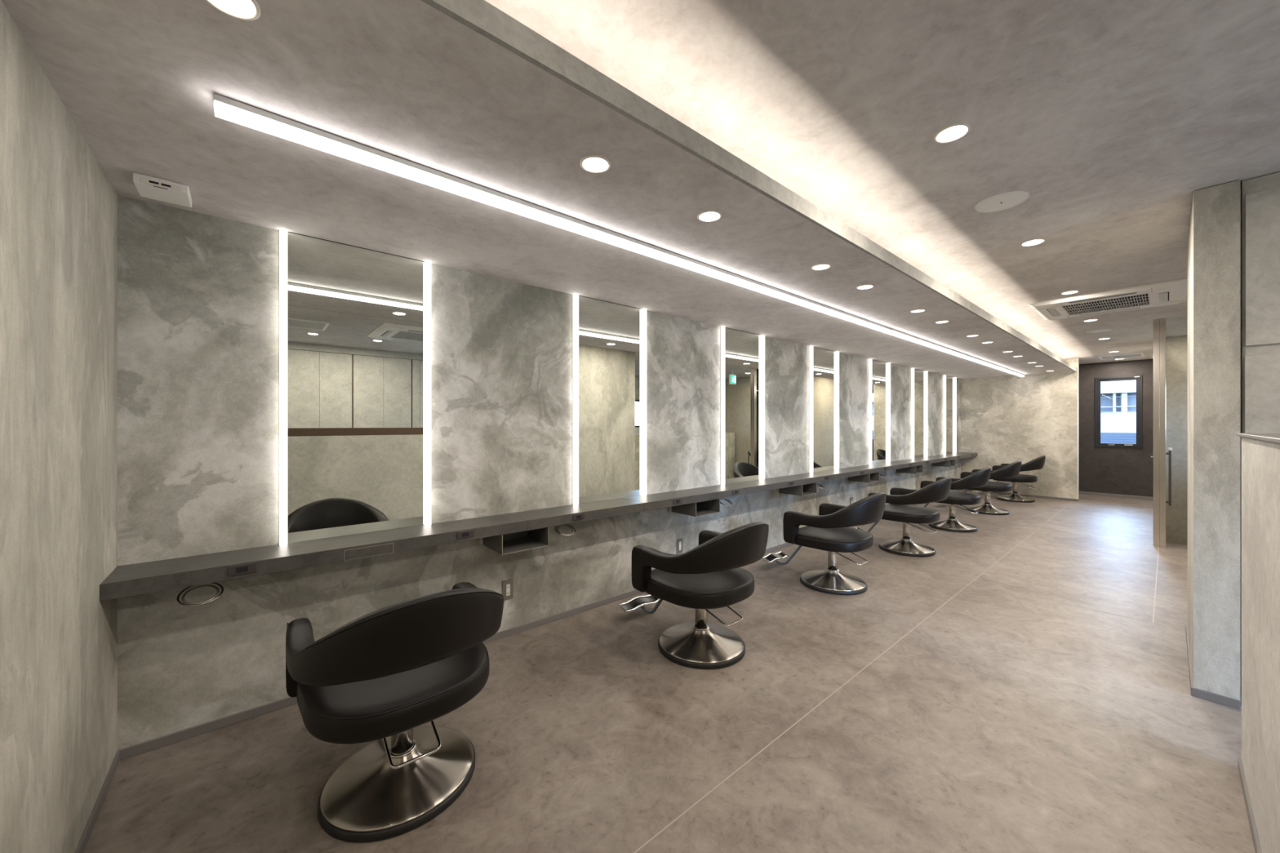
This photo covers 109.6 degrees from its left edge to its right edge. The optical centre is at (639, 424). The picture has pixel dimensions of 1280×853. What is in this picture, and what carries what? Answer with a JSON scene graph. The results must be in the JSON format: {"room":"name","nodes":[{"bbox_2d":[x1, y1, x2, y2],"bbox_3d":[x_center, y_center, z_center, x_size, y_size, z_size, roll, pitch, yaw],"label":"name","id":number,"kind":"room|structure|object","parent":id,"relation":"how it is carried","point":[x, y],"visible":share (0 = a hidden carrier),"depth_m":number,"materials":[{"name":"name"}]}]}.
{"room":"salon","nodes":[
{"label":"salon","id":0,"kind":"room"},
{"bbox_2d":[0,0,117,852],"bbox_3d":[-0.290,0.090,-0.353,0.100,2.420,5.640,0,0,-41],"label":"wall","id":1,"kind":"structure","parent":0,"point":[59,206],"depth_m":1.17,"materials":[{"name":"paint"}]},
{"bbox_2d":[74,751,119,852],"bbox_3d":[-1.105,1.280,0.675,0.018,0.040,2.802,0,0,-41],"label":"baseboard","id":2,"kind":"structure","parent":1,"relation":"attached to","point":[81,846],"depth_m":1.50,"materials":[{"name":"grey plastic"}]},
{"bbox_2d":[1,0,1076,378],"bbox_3d":[2.673,-1.004,4.682,10.950,0.233,1.640,0,0,-41],"label":"ceiling","id":3,"kind":"structure","parent":0,"point":[465,90],"depth_m":1.53,"materials":[{"name":"concrete"}]},
{"bbox_2d":[133,172,191,207],"bbox_3d":[-1.772,-0.870,1.682,0.138,0.034,0.140,0,0,-41],"label":"sensor box","id":4,"kind":"object","parent":3,"relation":"attached to","point":[149,187],"visible":1,"depth_m":1.66,"materials":[{"name":"white plastic"}]},
{"bbox_2d":[205,0,261,20],"bbox_3d":[-0.855,-0.884,0.937,0.104,0.005,0.104,0,0,-41],"label":"recessed light","id":5,"kind":"object","parent":3,"relation":"in","point":[250,9],"visible":1,"depth_m":0.96,"materials":[{"name":"beige plastic"}]},
{"bbox_2d":[580,155,610,173],"bbox_3d":[-0.152,-0.884,1.539,0.104,0.005,0.104,0,0,-41],"label":"recessed light","id":6,"kind":"object","parent":3,"relation":"in","point":[590,163],"visible":1,"depth_m":1.53,"materials":[{"name":"beige plastic"}]},
{"bbox_2d":[213,93,1024,377],"bbox_3d":[2.829,-0.867,4.630,10.480,0.041,0.046,0,0,-41],"label":"linear light","id":7,"kind":"object","parent":3,"relation":"attached to","point":[227,108],"visible":1,"depth_m":1.70,"materials":[{"name":"grey plastic"}]},
{"bbox_2d":[697,209,722,222],"bbox_3d":[0.296,-0.884,1.922,0.104,0.005,0.104,0,0,-41],"label":"recessed light","id":8,"kind":"object","parent":3,"relation":"in","point":[710,215],"visible":1,"depth_m":1.92,"materials":[{"name":"beige plastic"}]},
{"bbox_2d":[811,263,831,270],"bbox_3d":[1.018,-0.884,2.540,0.104,0.005,0.104,0,0,-41],"label":"recessed light","id":9,"kind":"object","parent":3,"relation":"in","point":[820,266],"visible":1,"depth_m":2.53,"materials":[{"name":"beige plastic"}]},
{"bbox_2d":[856,284,874,289],"bbox_3d":[1.451,-0.884,2.911,0.104,0.005,0.104,0,0,-41],"label":"recessed light","id":10,"kind":"object","parent":3,"relation":"in","point":[866,286],"visible":1,"depth_m":2.91,"materials":[{"name":"beige plastic"}]},
{"bbox_2d":[910,309,925,312],"bbox_3d":[2.169,-0.884,3.525,0.104,0.005,0.104,0,0,-41],"label":"recessed light","id":11,"kind":"object","parent":3,"relation":"in","point":[914,310],"visible":1,"depth_m":3.51,"materials":[{"name":"beige plastic"}]},
{"bbox_2d":[934,320,949,323],"bbox_3d":[2.610,-0.884,3.902,0.104,0.005,0.104,0,0,-41],"label":"recessed light","id":12,"kind":"object","parent":3,"relation":"in","point":[944,321],"visible":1,"depth_m":3.90,"materials":[{"name":"beige plastic"}]},
{"bbox_2d":[966,334,979,337],"bbox_3d":[3.324,-0.884,4.513,0.104,0.005,0.104,0,0,-41],"label":"recessed light","id":13,"kind":"object","parent":3,"relation":"in","point":[970,335],"visible":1,"depth_m":4.52,"materials":[{"name":"beige"}]},
{"bbox_2d":[117,195,960,750],"bbox_3d":[2.107,0.206,5.343,10.950,2.187,0.100,0,0,-41],"label":"wall","id":14,"kind":"structure","parent":0,"point":[198,293],"depth_m":2.27,"materials":[{"name":"paint"}]},
{"bbox_2d":[279,228,287,545],"bbox_3d":[-1.626,-0.170,2.060,0.028,1.433,0.036,0,0,-41],"label":"light strip","id":15,"kind":"object","parent":14,"relation":"attached to","point":[282,233],"visible":1,"depth_m":2.05,"materials":[{"name":"grey plastic"}]},
{"bbox_2d":[287,231,424,543],"bbox_3d":[-1.399,-0.170,2.270,0.589,1.434,0.011,0,0,-41],"label":"wall mirror","id":16,"kind":"object","parent":14,"relation":"attached to","point":[356,314],"visible":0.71,"depth_m":2.24,"materials":[{"name":"clear glass"}]},
{"bbox_2d":[424,260,431,525],"bbox_3d":[-1.157,-0.170,2.461,0.028,1.433,0.036,0,0,-41],"label":"light strip","id":17,"kind":"object","parent":14,"relation":"attached to","point":[427,264],"visible":1,"depth_m":2.44,"materials":[{"name":"grey plastic"}]},
{"bbox_2d":[502,578,513,600],"bbox_3d":[-0.811,1.017,2.774,0.070,0.120,0.010,0,0,-41],"label":"wall socket","id":18,"kind":"object","parent":14,"relation":"attached to","point":[507,585],"visible":0.94,"depth_m":2.77,"materials":[{"name":"grey"}]},
{"bbox_2d":[506,584,510,595],"bbox_3d":[-0.809,1.017,2.771,0.024,0.068,0.004,0,0,-41],"label":"receptacle","id":19,"kind":"object","parent":18,"relation":"attached to","point":[508,586],"depth_m":2.77,"materials":[{"name":"white plastic"}]},
{"bbox_2d":[99,452,977,601],"bbox_3d":[2.226,0.577,5.204,10.949,0.058,0.266,0,0,-41],"label":"countertop","id":20,"kind":"structure","parent":14,"relation":"attached to","point":[138,579],"depth_m":2.22,"materials":[{"name":"laminate"}]},
{"bbox_2d":[177,582,223,606],"bbox_3d":[-1.712,0.646,1.762,0.131,0.080,0.147,0,0,-41],"label":"holder","id":21,"kind":"object","parent":20,"relation":"attached to","point":[215,597],"visible":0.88,"depth_m":1.74,"materials":[{"name":"silver metal"}]},
{"bbox_2d":[227,562,256,576],"bbox_3d":[-1.569,0.572,1.782,0.086,0.038,0.014,0,0,-41],"label":"socket","id":22,"kind":"object","parent":20,"relation":"attached to","point":[237,570],"visible":1,"depth_m":1.78,"materials":[{"name":"grey plastic"}]},
{"bbox_2d":[235,565,248,573],"bbox_3d":[-1.566,0.572,1.778,0.036,0.022,0.003,0,0,-41],"label":"receptacle","id":23,"kind":"object","parent":22,"relation":"attached to","point":[239,569],"depth_m":1.78,"materials":[{"name":"black plastic"}]},
{"bbox_2d":[457,529,473,539],"bbox_3d":[-0.908,0.572,2.348,0.086,0.038,0.014,0,0,-41],"label":"socket","id":24,"kind":"object","parent":20,"relation":"attached to","point":[465,534],"visible":1,"depth_m":2.34,"materials":[{"name":"grey plastic"}]},
{"bbox_2d":[462,532,469,537],"bbox_3d":[-0.905,0.572,2.345,0.036,0.022,0.003,0,0,-41],"label":"receptacle","id":25,"kind":"object","parent":24,"relation":"attached to","point":[464,534],"depth_m":2.34,"materials":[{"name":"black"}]},
{"bbox_2d":[479,527,548,555],"bbox_3d":[-0.740,0.659,2.652,0.308,0.106,0.275,0,0,-41],"label":"storage box","id":26,"kind":"object","parent":20,"relation":"attached to","point":[506,544],"visible":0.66,"depth_m":2.66,"materials":[{"name":"grey metal"}]},
{"bbox_2d":[555,524,575,536],"bbox_3d":[-0.473,0.646,2.822,0.131,0.080,0.147,0,0,-41],"label":"holder","id":27,"kind":"object","parent":20,"relation":"attached to","point":[567,525],"visible":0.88,"depth_m":2.80,"materials":[{"name":"silver metal"}]},
{"bbox_2d":[572,512,584,520],"bbox_3d":[-0.380,0.572,2.799,0.086,0.038,0.014,0,0,-41],"label":"socket","id":28,"kind":"object","parent":20,"relation":"attached to","point":[578,516],"visible":1,"depth_m":2.79,"materials":[{"name":"grey plastic"}]},
{"bbox_2d":[673,497,681,504],"bbox_3d":[0.279,0.572,3.364,0.086,0.038,0.014,0,0,-41],"label":"socket","id":29,"kind":"object","parent":20,"relation":"attached to","point":[675,500],"visible":1,"depth_m":3.36,"materials":[{"name":"grey plastic"}]},
{"bbox_2d":[669,498,719,516],"bbox_3d":[0.441,0.659,3.663,0.308,0.106,0.275,0,0,-41],"label":"storage box","id":30,"kind":"object","parent":20,"relation":"attached to","point":[708,507],"visible":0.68,"depth_m":3.64,"materials":[{"name":"grey wood"}]},
{"bbox_2d":[720,497,732,506],"bbox_3d":[0.712,0.646,3.836,0.131,0.080,0.147,0,0,-41],"label":"holder","id":31,"kind":"object","parent":20,"relation":"attached to","point":[727,500],"visible":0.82,"depth_m":3.83,"materials":[{"name":"silver metal"}]},
{"bbox_2d":[732,488,738,494],"bbox_3d":[0.809,0.572,3.817,0.086,0.038,0.014,0,0,-41],"label":"socket","id":32,"kind":"object","parent":20,"relation":"attached to","point":[734,491],"visible":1,"depth_m":3.81,"materials":[{"name":"grey plastic"}]},
{"bbox_2d":[788,480,794,485],"bbox_3d":[1.466,0.572,4.379,0.086,0.038,0.014,0,0,-41],"label":"socket","id":33,"kind":"object","parent":20,"relation":"attached to","point":[790,483],"visible":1,"depth_m":4.37,"materials":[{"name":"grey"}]},
{"bbox_2d":[777,482,817,496],"bbox_3d":[1.623,0.659,4.674,0.308,0.106,0.275,0,0,-41],"label":"storage box","id":34,"kind":"object","parent":20,"relation":"attached to","point":[811,488],"visible":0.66,"depth_m":4.63,"materials":[{"name":"grey metal"}]},
{"bbox_2d":[846,472,879,483],"bbox_3d":[2.808,0.659,5.688,0.308,0.106,0.275,0,0,-41],"label":"storage box","id":35,"kind":"object","parent":20,"relation":"attached to","point":[871,477],"visible":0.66,"depth_m":5.63,"materials":[{"name":"grey metal"}]},
{"bbox_2d":[894,465,923,473],"bbox_3d":[3.986,0.659,6.696,0.308,0.106,0.275,0,0,-41],"label":"storage box","id":36,"kind":"object","parent":20,"relation":"attached to","point":[915,469],"visible":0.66,"depth_m":6.63,"materials":[{"name":"grey metal"}]},
{"bbox_2d":[930,459,955,466],"bbox_3d":[5.179,0.659,7.717,0.308,0.106,0.275,0,0,-41],"label":"storage box","id":37,"kind":"object","parent":20,"relation":"attached to","point":[949,463],"visible":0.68,"depth_m":7.64,"materials":[{"name":"grey metal"}]},
{"bbox_2d":[116,489,961,760],"bbox_3d":[2.139,1.280,5.306,10.950,0.040,0.018,0,0,-41],"label":"baseboard","id":38,"kind":"structure","parent":14,"relation":"attached to","point":[139,748],"depth_m":2.01,"materials":[{"name":"grey plastic"}]},
{"bbox_2d":[572,293,578,505],"bbox_3d":[-0.439,-0.170,3.076,0.028,1.433,0.036,0,0,-41],"label":"light strip","id":39,"kind":"object","parent":14,"relation":"attached to","point":[575,296],"visible":1,"depth_m":3.06,"materials":[{"name":"grey plastic"}]},
{"bbox_2d":[578,295,641,503],"bbox_3d":[-0.212,-0.170,3.286,0.589,1.434,0.011,0,0,-41],"label":"wall mirror","id":40,"kind":"object","parent":14,"relation":"attached to","point":[610,333],"visible":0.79,"depth_m":3.27,"materials":[{"name":"clear glass"}]},
{"bbox_2d":[641,308,646,495],"bbox_3d":[0.030,-0.170,3.477,0.028,1.433,0.036,0,0,-41],"label":"light strip","id":41,"kind":"object","parent":14,"relation":"attached to","point":[643,310],"visible":1,"depth_m":3.46,"materials":[{"name":"grey plastic"}]},
{"bbox_2d":[676,537,682,554],"bbox_3d":[0.331,1.010,3.751,0.070,0.120,0.010,0,0,-41],"label":"wall socket","id":42,"kind":"object","parent":14,"relation":"attached to","point":[679,541],"visible":1,"depth_m":3.74,"materials":[{"name":"grey plastic"}]},
{"bbox_2d":[720,326,724,484],"bbox_3d":[0.749,-0.170,4.091,0.028,1.433,0.036,0,0,-41],"label":"light strip","id":43,"kind":"object","parent":14,"relation":"attached to","point":[722,328],"visible":1,"depth_m":4.08,"materials":[{"name":"grey plastic"}]},
{"bbox_2d":[724,327,760,484],"bbox_3d":[0.975,-0.170,4.302,0.589,1.434,0.011,0,0,-41],"label":"wall mirror","id":44,"kind":"object","parent":14,"relation":"attached to","point":[742,348],"visible":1,"depth_m":4.29,"materials":[{"name":"clear glass"}]},
{"bbox_2d":[760,334,764,479],"bbox_3d":[1.218,-0.170,4.493,0.028,1.433,0.036,0,0,-41],"label":"light strip","id":45,"kind":"object","parent":14,"relation":"attached to","point":[762,336],"visible":1,"depth_m":4.48,"materials":[{"name":"grey plastic"}]},
{"bbox_2d":[808,345,813,472],"bbox_3d":[1.936,-0.170,5.107,0.028,1.433,0.036,0,0,-41],"label":"light strip","id":46,"kind":"object","parent":14,"relation":"attached to","point":[811,348],"visible":1,"depth_m":5.09,"materials":[{"name":"grey plastic"}]},
{"bbox_2d":[813,346,835,472],"bbox_3d":[2.162,-0.170,5.317,0.589,1.434,0.011,0,0,-41],"label":"wall mirror","id":47,"kind":"object","parent":14,"relation":"attached to","point":[824,360],"visible":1,"depth_m":5.30,"materials":[{"name":"clear glass"}]},
{"bbox_2d":[835,351,839,469],"bbox_3d":[2.405,-0.170,5.508,0.028,1.433,0.036,0,0,-41],"label":"light strip","id":48,"kind":"object","parent":14,"relation":"attached to","point":[837,353],"visible":1,"depth_m":5.50,"materials":[{"name":"grey plastic"}]},
{"bbox_2d":[868,359,871,464],"bbox_3d":[3.123,-0.170,6.123,0.028,1.433,0.036,0,0,-41],"label":"light strip","id":49,"kind":"object","parent":14,"relation":"attached to","point":[869,360],"visible":1,"depth_m":6.11,"materials":[{"name":"grey plastic"}]},
{"bbox_2d":[871,359,887,464],"bbox_3d":[3.349,-0.170,6.333,0.589,1.434,0.011,0,0,-41],"label":"wall mirror","id":50,"kind":"object","parent":14,"relation":"attached to","point":[879,369],"visible":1,"depth_m":6.34,"materials":[{"name":"clear glass"}]},
{"bbox_2d":[887,362,890,462],"bbox_3d":[3.592,-0.170,6.524,0.028,1.433,0.036,0,0,-41],"label":"light strip","id":51,"kind":"object","parent":14,"relation":"attached to","point":[889,363],"visible":1,"depth_m":6.51,"materials":[{"name":"grey plastic"}]},
{"bbox_2d":[911,368,914,458],"bbox_3d":[4.310,-0.170,7.139,0.028,1.433,0.036,0,0,-41],"label":"light strip","id":52,"kind":"object","parent":14,"relation":"attached to","point":[912,369],"visible":1,"depth_m":7.13,"materials":[{"name":"grey plastic"}]},
{"bbox_2d":[914,368,925,458],"bbox_3d":[4.537,-0.170,7.349,0.589,1.434,0.011,0,0,-41],"label":"wall mirror","id":53,"kind":"object","parent":14,"relation":"attached to","point":[919,375],"visible":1,"depth_m":7.36,"materials":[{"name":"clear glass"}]},
{"bbox_2d":[925,371,928,457],"bbox_3d":[4.779,-0.170,7.540,0.028,1.433,0.036,0,0,-41],"label":"light strip","id":54,"kind":"object","parent":14,"relation":"attached to","point":[926,372],"visible":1,"depth_m":7.53,"materials":[{"name":"grey plastic"}]},
{"bbox_2d":[942,375,946,454],"bbox_3d":[5.497,-0.170,8.155,0.028,1.433,0.036,0,0,-41],"label":"light strip","id":55,"kind":"object","parent":14,"relation":"attached to","point":[944,376],"visible":0.98,"depth_m":8.15,"materials":[{"name":"grey plastic"}]},
{"bbox_2d":[946,375,954,454],"bbox_3d":[5.724,-0.170,8.365,0.589,1.434,0.011,0,0,-41],"label":"wall mirror","id":56,"kind":"object","parent":14,"relation":"attached to","point":[949,380],"visible":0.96,"depth_m":8.38,"materials":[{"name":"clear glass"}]},
{"bbox_2d":[954,377,955,453],"bbox_3d":[5.966,-0.170,8.556,0.028,1.433,0.036,0,0,-41],"label":"light strip","id":57,"kind":"object","parent":14,"relation":"attached to","point":[954,377],"visible":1,"depth_m":8.54,"materials":[{"name":"grey plastic"}]},
{"bbox_2d":[83,490,1255,852],"bbox_3d":[4.377,1.360,3.575,12.300,0.121,5.740,0,0,-41],"label":"floor","id":58,"kind":"structure","parent":0,"point":[1022,685],"depth_m":1.89,"materials":[{"name":"tile"}]},
{"bbox_2d":[285,582,504,842],"bbox_3d":[-0.936,0.908,1.730,0.666,0.784,0.979,0,0,-41],"label":"chair","id":59,"kind":"object","parent":58,"relation":"on","point":[388,672],"visible":1,"depth_m":1.45,"materials":[{"name":"black leather"}]},
{"bbox_2d":[618,521,768,669],"bbox_3d":[0.291,0.908,2.721,0.666,0.784,0.979,0,0,-41],"label":"chair","id":60,"kind":"object","parent":58,"relation":"on","point":[709,575],"visible":1,"depth_m":2.46,"materials":[{"name":"black leather"}]},
{"bbox_2d":[761,492,886,595],"bbox_3d":[1.503,0.908,3.757,0.666,0.784,0.979,0,0,-41],"label":"chair","id":61,"kind":"object","parent":58,"relation":"on","point":[830,531],"visible":1,"depth_m":3.51,"materials":[{"name":"black leather"}]},
{"bbox_2d":[855,477,951,556],"bbox_3d":[2.689,0.908,4.748,0.666,0.784,0.979,0,0,-41],"label":"chair","id":62,"kind":"object","parent":58,"relation":"on","point":[898,509],"visible":0.84,"depth_m":4.46,"materials":[{"name":"black leather"}]},
{"bbox_2d":[920,467,991,532],"bbox_3d":[3.857,0.908,5.752,0.666,0.784,0.979,0,0,-41],"label":"chair","id":63,"kind":"object","parent":58,"relation":"on","point":[980,478],"visible":0.7,"depth_m":5.45,"materials":[{"name":"black leather"}]},
{"bbox_2d":[947,460,1021,515],"bbox_3d":[5.093,0.908,6.783,0.666,0.784,0.979,0,0,-41],"label":"chair","id":64,"kind":"object","parent":58,"relation":"on","point":[1011,470],"visible":0.66,"depth_m":6.48,"materials":[{"name":"black leather"}]},
{"bbox_2d":[972,455,1045,502],"bbox_3d":[6.373,0.908,7.826,0.666,0.784,0.979,0,0,-41],"label":"chair","id":65,"kind":"object","parent":58,"relation":"on","point":[1037,464],"visible":0.7,"depth_m":7.53,"materials":[{"name":"black leather"}]},
{"bbox_2d":[1151,318,1165,547],"bbox_3d":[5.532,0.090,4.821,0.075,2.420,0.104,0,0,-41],"label":"sliding door","id":66,"kind":"structure","parent":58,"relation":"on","point":[1159,325],"depth_m":4.79,"materials":[{"name":"beige wood"}]},
{"bbox_2d":[1165,447,1172,506],"bbox_3d":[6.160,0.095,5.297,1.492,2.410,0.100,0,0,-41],"label":"door handle","id":67,"kind":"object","parent":66,"relation":"attached to","point":[1170,449],"depth_m":4.82,"materials":[{"name":"grey metal"}]},
{"bbox_2d":[1241,172,1279,433],"bbox_3d":[3.287,0.091,1.467,0.038,2.417,1.600,0,0,-41],"label":"wall","id":68,"kind":"structure","parent":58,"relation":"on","point":[1260,196],"depth_m":2.03,"materials":[{"name":"paint"}]},
{"bbox_2d":[484,0,1279,364],"bbox_3d":[4.377,-1.170,3.575,12.300,0.100,5.740,0,0,-41],"label":"ceiling","id":69,"kind":"structure","parent":0,"point":[1110,115],"depth_m":1.62,"materials":[{"name":"concrete"}]},
{"bbox_2d":[933,123,970,142],"bbox_3d":[1.199,-1.117,1.737,0.116,0.005,0.116,0,0,-41],"label":"recessed light","id":70,"kind":"object","parent":69,"relation":"in","point":[957,131],"visible":1,"depth_m":1.73,"materials":[{"name":"beige"}]},
{"bbox_2d":[974,191,1029,212],"bbox_3d":[1.819,-1.117,2.273,0.214,0.006,0.214,0,0,-41],"label":"ceiling speaker","id":71,"kind":"object","parent":69,"relation":"attached to","point":[1003,201],"visible":1,"depth_m":2.26,"materials":[{"name":"white plastic"}]},
{"bbox_2d":[1020,238,1045,246],"bbox_3d":[2.415,-1.117,2.777,0.116,0.005,0.116,0,0,-41],"label":"recessed light","id":72,"kind":"object","parent":69,"relation":"in","point":[1037,241],"visible":1,"depth_m":2.77,"materials":[{"name":"beige plastic"}]},
{"bbox_2d":[1060,290,1079,294],"bbox_3d":[3.646,-1.117,3.830,0.116,0.005,0.116,0,0,-41],"label":"recessed light","id":73,"kind":"object","parent":69,"relation":"in","point":[1068,291],"visible":1,"depth_m":3.83,"materials":[{"name":"beige plastic"}]},
{"bbox_2d":[1083,319,1097,321],"bbox_3d":[4.846,-1.117,4.857,0.116,0.005,0.116,0,0,-41],"label":"recessed light","id":74,"kind":"object","parent":69,"relation":"in","point":[1088,320],"visible":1,"depth_m":4.85,"materials":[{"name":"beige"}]},
{"bbox_2d":[1087,328,1112,333],"bbox_3d":[5.506,-1.117,5.409,0.214,0.006,0.214,0,0,-41],"label":"ceiling speaker","id":75,"kind":"object","parent":69,"relation":"attached to","point":[1101,330],"visible":1,"depth_m":5.40,"materials":[{"name":"white plastic"}]},
{"bbox_2d":[1026,277,1187,320],"bbox_3d":[4.242,-1.099,4.117,0.950,0.042,0.950,0,0,-41],"label":"air conditioner","id":76,"kind":"object","parent":69,"relation":"attached to","point":[1173,291],"visible":1,"depth_m":4.00,"materials":[{"name":"white plastic"}]},
{"bbox_2d":[1062,293,1150,315],"bbox_3d":[4.242,-1.089,4.117,0.532,0.010,0.528,0,0,-41],"label":"grille","id":77,"kind":"object","parent":76,"relation":"attached to","point":[1140,300],"depth_m":4.12,"materials":[{"name":"grey plastic"}]},
{"bbox_2d":[1097,352,1144,359],"bbox_3d":[7.881,-1.114,7.402,0.500,0.012,0.500,0,0,-41],"label":"ceiling vent","id":78,"kind":"object","parent":69,"relation":"in","point":[1138,354],"visible":1,"depth_m":7.36,"materials":[{"name":"white plastic"}]},
{"bbox_2d":[1101,353,1141,359],"bbox_3d":[7.880,-1.112,7.402,0.440,0.006,0.432,0,0,-41],"label":"grille","id":79,"kind":"object","parent":78,"relation":"attached to","point":[1129,355],"depth_m":7.36,"materials":[{"name":"plastic"}]},
{"bbox_2d":[960,357,1077,498],"bbox_3d":[6.857,0.090,8.321,0.140,2.420,1.752,0,0,-41],"label":"wall","id":80,"kind":"structure","parent":0,"point":[1005,420],"depth_m":8.11,"materials":[{"name":"paint"}]},
{"bbox_2d":[961,488,1078,501],"bbox_3d":[6.843,1.280,8.232,0.018,0.040,1.652,0,0,-41],"label":"baseboard","id":81,"kind":"structure","parent":80,"relation":"attached to","point":[1000,493],"depth_m":7.98,"materials":[{"name":"grey plastic"}]},
{"bbox_2d":[1077,357,1078,499],"bbox_3d":[7.379,0.090,7.610,0.016,2.420,0.010,0,0,-41],"label":"trim","id":82,"kind":"structure","parent":80,"relation":"attached to","point":[1077,357],"depth_m":7.61,"materials":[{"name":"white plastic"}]},
{"bbox_2d":[1078,359,1153,497],"bbox_3d":[8.110,0.090,8.611,0.120,2.420,2.940,0,0,-41],"label":"wall","id":83,"kind":"structure","parent":0,"point":[1110,470],"depth_m":8.08,"materials":[{"name":"grey paint"}]},
{"bbox_2d":[1078,491,1153,500],"bbox_3d":[8.006,1.272,8.641,0.018,0.055,2.560,0,0,-41],"label":"baseboard","id":84,"kind":"structure","parent":83,"relation":"attached to","point":[1079,492],"depth_m":8.06,"materials":[{"name":"grey plastic"}]},
{"bbox_2d":[1094,375,1142,448],"bbox_3d":[8.545,-0.217,8.072,0.118,1.265,0.580,0,0,-41],"label":"window","id":85,"kind":"structure","parent":83,"relation":"in","point":[1098,381],"depth_m":8.06,"materials":[{"name":"black metal"}]},
{"bbox_2d":[1165,334,1187,545],"bbox_3d":[8.743,0.740,5.625,2.800,3.720,2.980,0,0,-41],"label":"wall","id":86,"kind":"structure","parent":0,"point":[1176,347],"depth_m":5.73,"materials":[{"name":"paint"}]},
{"bbox_2d":[1187,179,1239,700],"bbox_3d":[3.093,0.092,2.453,1.050,2.416,0.135,0,0,-41],"label":"wall pillar","id":87,"kind":"structure","parent":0,"point":[1214,235],"depth_m":2.12,"materials":[{"name":"paint"}]},
{"bbox_2d":[1185,624,1240,709],"bbox_3d":[3.088,1.280,2.453,1.058,0.040,0.143,0,0,-41],"label":"baseboard","id":88,"kind":"structure","parent":87,"relation":"attached to","point":[1230,702],"depth_m":2.13,"materials":[{"name":"grey plastic"}]},
{"bbox_2d":[1240,182,1241,705],"bbox_3d":[3.601,0.090,1.229,0.130,2.420,2.385,0,0,-41],"label":"wall partition","id":89,"kind":"structure","parent":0,"point":[1240,182],"depth_m":2.09,"materials":[{"name":"paint"}]},
{"bbox_2d":[1241,436,1279,852],"bbox_3d":[1.915,0.672,1.323,1.030,1.255,0.120,0,0,-41],"label":"wall","id":90,"kind":"structure","parent":0,"point":[1260,460],"depth_m":1.33,"materials":[{"name":"paint"}]},
{"bbox_2d":[1235,432,1279,443],"bbox_3d":[1.912,0.039,1.322,1.045,0.012,0.142,0,0,-41],"label":"trim","id":91,"kind":"structure","parent":90,"relation":"on","point":[1273,437],"depth_m":1.34,"materials":[{"name":"grey plastic"}]},
{"bbox_3d":[0.688,0.708,0.273,2.200,1.185,0.120,0,0,-41],"label":"wall","id":92,"kind":"structure","parent":0,"visible":0},
{"bbox_2d":[1237,757,1262,852],"bbox_3d":[1.041,1.280,0.652,3.230,0.040,0.018,0,0,-41],"label":"baseboard","id":93,"kind":"structure","parent":92,"relation":"attached to","point":[1255,836],"depth_m":1.49,"materials":[{"name":"grey plastic"}]},
{"label":"outside","id":94,"kind":"structure","parent":0,"visible":0},
{"bbox_3d":[18.320,4.400,18.966,27.500,0.200,45.000,0,0,-41],"label":"ground","id":95,"kind":"structure","parent":94,"visible":0},
{"bbox_2d":[1101,379,1136,444],"bbox_3d":[15.671,1.100,14.725,3.040,6.400,14.000,0,0,-41],"label":"building","id":96,"kind":"structure","parent":95,"relation":"on","point":[1120,427],"depth_m":13.77,"materials":[{"name":"grey"}]},
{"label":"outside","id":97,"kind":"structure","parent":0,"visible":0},
{"bbox_2d":[1102,395,1136,397],"bbox_3d":[11.832,-0.670,10.782,0.016,0.054,9.000,0,0,-41],"label":"power cable","id":98,"kind":"object","parent":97,"point":[1126,396],"visible":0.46,"depth_m":11.02,"materials":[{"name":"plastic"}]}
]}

